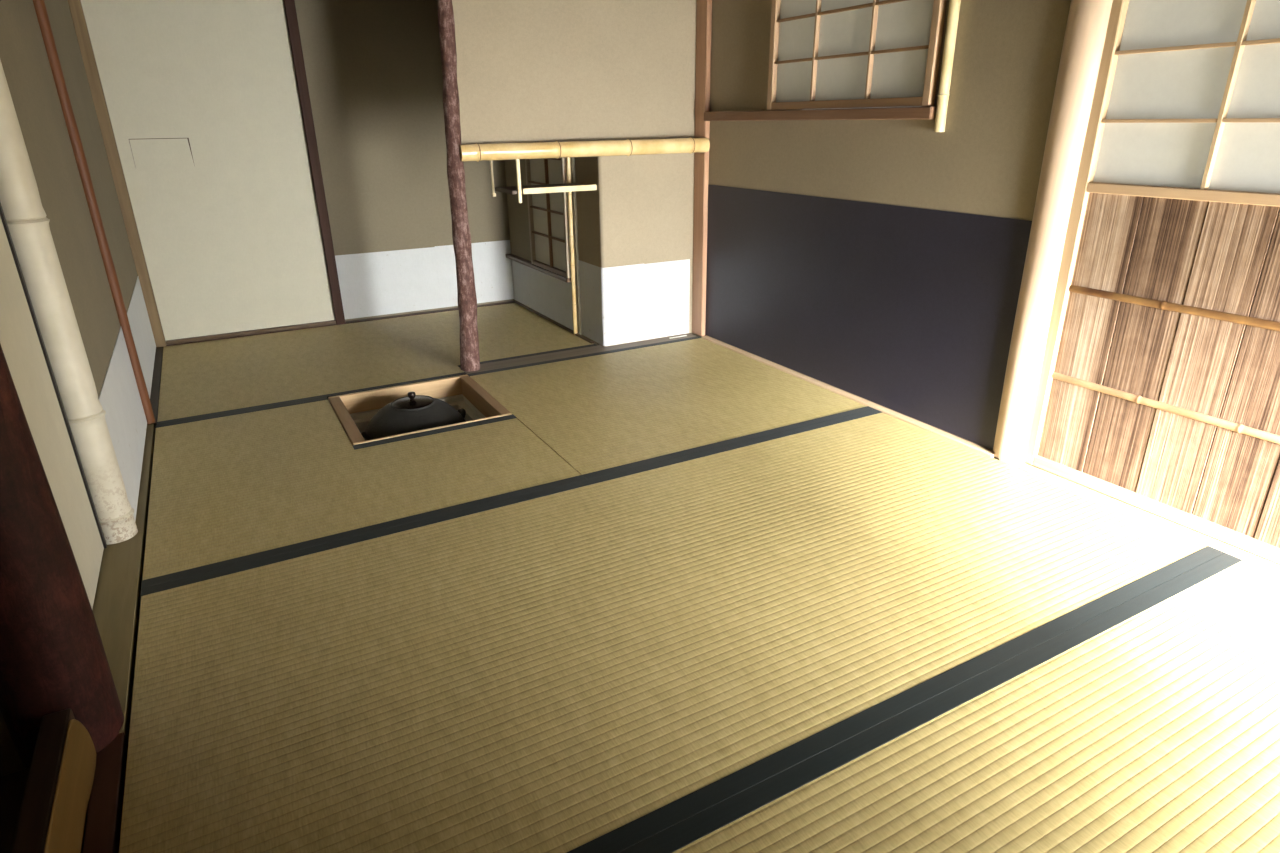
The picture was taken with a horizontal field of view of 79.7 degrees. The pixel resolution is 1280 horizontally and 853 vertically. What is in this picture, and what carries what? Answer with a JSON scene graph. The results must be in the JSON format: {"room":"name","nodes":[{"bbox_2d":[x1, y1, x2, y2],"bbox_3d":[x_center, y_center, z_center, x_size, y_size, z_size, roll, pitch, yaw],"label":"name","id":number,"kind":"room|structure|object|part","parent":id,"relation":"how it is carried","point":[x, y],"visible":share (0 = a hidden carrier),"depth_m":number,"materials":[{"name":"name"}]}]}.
{"room":"japanese tea room","nodes":[
{"label":"japanese tea room","id":0,"kind":"room"},
{"bbox_2d":[0,768,29,852],"bbox_3d":[-0.815,0.807,0.253,0.875,0.085,1.475,-12,25,-27],"label":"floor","id":1,"kind":"structure","parent":0,"point":[12,786],"depth_m":0.97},
{"bbox_2d":[0,0,155,776],"bbox_3d":[-1.432,-0.748,1.747,0.142,1.875,2.460,-12,25,-27],"label":"wall","id":2,"kind":"structure","parent":0,"point":[24,59],"depth_m":1.82,"materials":[{"name":"paint"}]},
{"bbox_2d":[0,202,106,608],"bbox_3d":[-1.000,-0.260,1.136,0.023,1.296,0.563,-12,25,-27],"label":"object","id":3,"kind":"structure","parent":2,"relation":"in","point":[21,340],"depth_m":1.37,"materials":[{"name":"beige paper"}]},
{"bbox_2d":[0,60,137,544],"bbox_3d":[-1.135,-0.609,1.313,0.083,1.818,0.083,-12,25,-27],"label":"bamboo post","id":4,"kind":"object","parent":2,"relation":"attached to","point":[25,216],"visible":0.76,"depth_m":1.46,"materials":[{"name":"beige wood"}]},
{"bbox_2d":[33,0,154,423],"bbox_3d":[-1.471,-0.857,1.946,0.033,1.820,0.033,-12,25,-27],"label":"wooden post","id":5,"kind":"object","parent":2,"relation":"attached to","point":[39,5],"visible":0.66,"depth_m":2.04,"materials":[{"name":"brown wood"}]},
{"bbox_2d":[82,732,127,852],"bbox_3d":[-0.397,0.719,0.502,0.032,0.054,1.530,-12,25,-27],"label":"trim","id":6,"kind":"structure","parent":2,"relation":"attached to","point":[104,816],"depth_m":1.01,"materials":[{"name":"brown wood"}]},
{"bbox_2d":[92,536,144,742],"bbox_3d":[-0.952,0.374,1.378,0.089,0.056,0.655,-12,25,-27],"label":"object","id":7,"kind":"structure","parent":2,"relation":"attached to","point":[117,600],"depth_m":1.40,"materials":[{"name":"brown wood"}]},
{"bbox_2d":[0,344,123,768],"bbox_3d":[-0.830,-0.394,0.771,0.128,1.822,0.134,4,22,11],"label":"post","id":8,"kind":"object","parent":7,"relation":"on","point":[53,658],"visible":0.94,"depth_m":1.00,"materials":[{"name":"red wood"}]},
{"bbox_2d":[132,424,155,544],"bbox_3d":[-1.267,0.141,1.971,0.021,0.054,0.765,-12,25,-27],"label":"baseboard","id":9,"kind":"structure","parent":2,"relation":"attached to","point":[146,474],"depth_m":1.90,"materials":[{"name":"brown wood"}]},
{"bbox_2d":[147,347,162,430],"bbox_3d":[-1.683,-0.137,2.676,0.028,0.056,0.964,-12,25,-27],"label":"trim","id":10,"kind":"structure","parent":2,"relation":"attached to","point":[156,380],"depth_m":2.63,"materials":[{"name":"black wood"}]},
{"bbox_2d":[295,0,574,321],"bbox_3d":[-1.116,-1.348,3.235,2.170,1.875,0.102,-12,25,-27],"label":"wall","id":11,"kind":"structure","parent":0,"point":[373,68],"depth_m":3.29,"materials":[{"name":"paint"}]},
{"bbox_2d":[68,0,165,346],"bbox_3d":[-1.929,-1.047,2.785,0.038,1.560,0.042,-12,25,-27],"label":"trim","id":12,"kind":"structure","parent":11,"relation":"attached to","point":[76,9],"depth_m":2.80,"materials":[{"name":"brown wood"}]},
{"bbox_2d":[81,0,334,339],"bbox_3d":[-1.639,-1.109,2.960,0.648,1.502,0.030,-12,25,-27],"label":"door","id":13,"kind":"structure","parent":11,"relation":"in","point":[202,97],"depth_m":2.97,"materials":[{"name":"beige paper"}]},
{"bbox_2d":[166,320,335,344],"bbox_3d":[-1.618,-0.399,3.225,0.653,0.014,0.022,-12,25,-27],"label":"trim","id":14,"kind":"structure","parent":11,"relation":"attached to","point":[191,339],"depth_m":3.21,"materials":[{"name":"brown wood"}]},
{"bbox_2d":[283,0,344,323],"bbox_3d":[-1.330,-1.178,3.094,0.038,1.560,0.036,-12,25,-27],"label":"trim","id":15,"kind":"structure","parent":11,"relation":"attached to","point":[289,5],"depth_m":3.11,"materials":[{"name":"brown wood"}]},
{"bbox_2d":[163,301,513,347],"bbox_3d":[-1.270,-0.440,3.417,1.520,0.058,0.031,-12,25,-27],"label":"baseboard","id":16,"kind":"structure","parent":11,"relation":"attached to","point":[509,302],"depth_m":3.42,"materials":[{"name":"brown wood"}]},
{"bbox_2d":[504,157,596,344],"bbox_3d":[-0.368,-1.294,3.078,0.082,1.875,0.917,-12,25,-27],"label":"wall","id":17,"kind":"structure","parent":0,"point":[550,296],"depth_m":3.43,"materials":[{"name":"paint"}]},
{"bbox_2d":[506,157,570,282],"bbox_3d":[-0.458,-1.027,3.246,0.030,0.716,0.721,-12,25,-27],"label":"window","id":18,"kind":"structure","parent":17,"relation":"in","point":[547,212],"depth_m":3.17,"materials":[{"name":"brown wood"}]},
{"bbox_3d":[-0.455,-0.703,3.377,0.030,0.018,0.719,-12,25,-27],"label":"sill","id":19,"kind":"part","parent":18,"relation":"part of","materials":[{"name":"brown wood"}]},
{"bbox_3d":[-0.376,-0.667,3.237,0.019,0.018,0.364,-12,25,-27],"label":"rail","id":20,"kind":"part","parent":18,"relation":"part of","materials":[{"name":"brown wood"}]},
{"bbox_2d":[514,301,593,343],"bbox_3d":[-0.395,-0.468,3.376,0.014,0.007,0.862,-12,25,-27],"label":"trim","id":21,"kind":"structure","parent":17,"relation":"attached to","point":[516,302],"depth_m":3.33,"materials":[{"name":"brown wood"}]},
{"bbox_2d":[566,157,577,334],"bbox_3d":[-0.270,-0.864,2.959,0.019,1.049,0.022,-12,25,-27],"label":"window post","id":22,"kind":"object","parent":21,"relation":"on","point":[568,165],"visible":0.64,"depth_m":3.02,"materials":[{"name":"brown wood"}]},
{"bbox_2d":[452,0,696,346],"bbox_3d":[-0.224,-1.181,2.714,0.942,1.819,0.211,-12,25,-27],"label":"wall","id":23,"kind":"structure","parent":0,"point":[528,71],"depth_m":2.71,"materials":[{"name":"beige paint"}]},
{"bbox_2d":[464,333,695,373],"bbox_3d":[-0.207,-0.264,2.946,0.959,0.056,0.090,-12,25,-27],"label":"trim","id":24,"kind":"structure","parent":23,"relation":"attached to","point":[599,348],"depth_m":2.89,"materials":[{"name":"brown wood"}]},
{"bbox_2d":[437,0,479,371],"bbox_3d":[-0.607,-1.052,2.406,0.072,1.822,0.087,15,27,34],"label":"pole","id":25,"kind":"object","parent":24,"relation":"on","point":[467,299],"visible":0.99,"depth_m":2.50,"materials":[{"name":"red wood"}]},
{"bbox_2d":[460,137,709,161],"bbox_3d":[-0.167,-0.959,2.649,0.916,0.060,0.058,-11,24,-24],"label":"beam","id":26,"kind":"structure","parent":23,"relation":"attached to","point":[531,150],"depth_m":2.61,"materials":[{"name":"brown wood"}]},
{"bbox_2d":[691,0,1070,459],"bbox_3d":[0.999,-0.728,1.620,0.092,1.875,3.120,-12,25,-27],"label":"wall","id":27,"kind":"structure","parent":0,"point":[880,262],"depth_m":2.18,"materials":[{"name":"beige paint"}]},
{"bbox_2d":[692,0,711,336],"bbox_3d":[0.229,-1.219,2.796,0.022,1.817,0.072,-12,25,-27],"label":"pillar","id":28,"kind":"structure","parent":27,"relation":"attached to","point":[704,7],"depth_m":2.88,"materials":[{"name":"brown wood"}]},
{"bbox_2d":[704,0,946,120],"bbox_3d":[0.493,-1.230,2.261,0.034,0.608,1.040,-12,25,-27],"label":"window","id":29,"kind":"structure","parent":27,"relation":"in","point":[855,57],"depth_m":2.15,"materials":[{"name":"brown wood"}]},
{"bbox_3d":[0.496,-0.962,2.368,0.034,0.031,1.040,-12,25,-27],"label":"sill","id":30,"kind":"part","parent":29,"relation":"part of","materials":[{"name":"brown wood"}]},
{"bbox_3d":[0.580,-0.931,2.215,0.021,0.022,0.617,-12,25,-27],"label":"rail","id":31,"kind":"part","parent":29,"relation":"part of","materials":[{"name":"brown wood"}]},
{"bbox_2d":[701,336,997,458],"bbox_3d":[0.590,-0.119,2.552,0.026,0.061,1.365,-12,25,-27],"label":"baseboard","id":32,"kind":"structure","parent":27,"relation":"attached to","point":[973,446],"depth_m":2.36,"materials":[{"name":"beige wood"}]},
{"bbox_2d":[934,0,960,131],"bbox_3d":[0.754,-1.231,1.758,0.029,1.038,0.029,13,26,31],"label":"wall post","id":33,"kind":"object","parent":27,"relation":"attached to","point":[954,5],"visible":1,"depth_m":1.89,"materials":[{"name":"beige wood"}]},
{"bbox_2d":[999,459,1279,575],"bbox_3d":[1.166,0.228,1.674,0.116,0.056,0.805,-12,25,-27],"label":"trim","id":34,"kind":"structure","parent":27,"relation":"attached to","point":[1246,556],"depth_m":1.67,"materials":[{"name":"beige wood"}]},
{"bbox_2d":[993,0,1112,462],"bbox_3d":[0.956,-0.770,1.648,0.100,1.821,0.102,-12,25,-27],"label":"log post","id":35,"kind":"object","parent":34,"relation":"on","point":[1087,22],"visible":0.8,"depth_m":1.74,"materials":[{"name":"beige wood"}]},
{"bbox_2d":[1024,0,1279,563],"bbox_3d":[1.155,-0.452,1.386,0.030,1.416,0.760,-12,25,-27],"label":"door","id":36,"kind":"structure","parent":27,"relation":"in","point":[1158,392],"depth_m":1.56,"materials":[{"name":"brown wood"}]},
{"bbox_3d":[1.163,0.193,1.644,0.028,0.026,0.688,-12,25,-27],"label":"rail","id":37,"kind":"part","parent":36,"relation":"part of","materials":[{"name":"brown wood"}]},
{"bbox_3d":[1.163,-0.106,1.527,0.014,0.664,0.740,-12,25,-27],"label":"board panel","id":38,"kind":"part","parent":36,"relation":"part of","materials":[{"name":"brown wood"}]},
{"bbox_3d":[1.155,-0.415,1.401,0.028,0.021,0.688,-12,25,-27],"label":"rail","id":39,"kind":"part","parent":36,"relation":"part of","materials":[{"name":"brown wood"}]},
{"bbox_3d":[-0.508,0.281,1.751,3.050,0.060,4.250,-12,25,-27],"label":"floor","id":40,"kind":"structure","parent":0,"visible":0},
{"bbox_2d":[10,708,96,852],"bbox_3d":[-0.417,0.683,0.455,0.040,0.154,1.492,-12,25,-27],"label":"beam","id":41,"kind":"structure","parent":40,"relation":"on","point":[52,818],"depth_m":0.93,"materials":[{"name":"brown wood"}]},
{"bbox_2d":[141,397,586,587],"bbox_3d":[-0.779,0.088,2.085,0.941,0.056,0.980,-12,25,-27],"label":"mat","id":42,"kind":"object","parent":40,"relation":"on","point":[239,487],"visible":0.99,"depth_m":1.90,"materials":[{"name":"brown wicker"}]},
{"bbox_2d":[157,303,596,424],"bbox_3d":[-1.013,-0.278,3.007,1.491,0.056,0.983,-12,25,-27],"label":"mat","id":43,"kind":"object","parent":40,"relation":"on","point":[215,377],"visible":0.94,"depth_m":2.89,"materials":[{"name":"brown wicker"}]},
{"bbox_2d":[328,374,511,444],"bbox_3d":[-0.693,0.101,2.457,0.460,0.363,0.450,-12,25,-27],"label":"hearth","id":44,"kind":"object","parent":40,"relation":"in","point":[354,411],"visible":0.2,"depth_m":2.52,"materials":[{"name":"brown wood"}]},
{"bbox_3d":[-0.879,0.004,2.304,0.034,0.065,0.422,-12,25,-27],"label":"frame rail","id":45,"kind":"part","parent":44,"relation":"part of","materials":[{"name":"brown wood"}]},
{"bbox_3d":[-0.800,-0.106,2.578,0.460,0.065,0.016,-12,25,-27],"label":"frame rail","id":46,"kind":"part","parent":44,"relation":"part of","materials":[{"name":"brown wood"}]},
{"bbox_2d":[361,392,465,440],"bbox_3d":[-0.703,0.010,2.409,0.332,0.249,0.322,-12,25,-27],"label":"tea kettle","id":47,"kind":"object","parent":44,"relation":"in","point":[412,412],"visible":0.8,"depth_m":2.32,"materials":[{"name":"metal"}]},
{"bbox_3d":[-0.704,-0.093,2.368,0.024,0.026,0.024,-12,25,-27],"label":"knob","id":48,"kind":"part","parent":47,"relation":"part of","materials":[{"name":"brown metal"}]},
{"bbox_3d":[-0.704,-0.077,2.374,0.121,0.012,0.121,-12,25,-27],"label":"lid","id":49,"kind":"part","parent":47,"relation":"part of","materials":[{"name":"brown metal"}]},
{"bbox_3d":[-0.588,0.033,2.223,0.460,0.065,0.011,-12,25,-27],"label":"frame rail","id":50,"kind":"part","parent":44,"relation":"part of","materials":[{"name":"brown wood"}]},
{"bbox_3d":[-0.505,-0.077,2.496,0.030,0.065,0.422,-12,25,-27],"label":"frame rail","id":51,"kind":"part","parent":44,"relation":"part of","materials":[{"name":"brown wood"}]},
{"bbox_2d":[467,336,873,478],"bbox_3d":[0.053,-0.092,2.510,0.959,0.056,0.980,-12,25,-27],"label":"mat","id":52,"kind":"object","parent":40,"relation":"on","point":[606,412],"visible":0.96,"depth_m":2.40,"materials":[{"name":"brown wicker"}]},
{"bbox_2d":[119,409,1224,852],"bbox_3d":[0.110,0.307,1.512,1.901,0.056,0.955,-12,25,-27],"label":"mat","id":53,"kind":"object","parent":40,"relation":"on","point":[600,664],"visible":0.98,"depth_m":1.31,"materials":[{"name":"brown wicker"}]},
{"bbox_2d":[619,553,1279,852],"bbox_3d":[0.578,0.615,0.729,1.901,0.056,0.970,-12,25,-27],"label":"mat","id":54,"kind":"object","parent":40,"relation":"on","point":[1151,723],"visible":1,"depth_m":1.06,"materials":[{"name":"brown wicker"}]},
{"bbox_3d":[-1.080,-1.830,2.454,1.520,0.040,0.900,-12,25,-27],"label":"ceiling","id":55,"kind":"structure","parent":0,"visible":0},
{"bbox_2d":[490,159,596,202],"bbox_3d":[-0.352,-1.313,2.598,0.332,1.044,0.193,-12,25,-27],"label":"shelf","id":56,"kind":"object","parent":55,"relation":"hanging from","point":[566,187],"visible":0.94,"depth_m":2.72,"materials":[{"name":"brown wood"}]}
]}

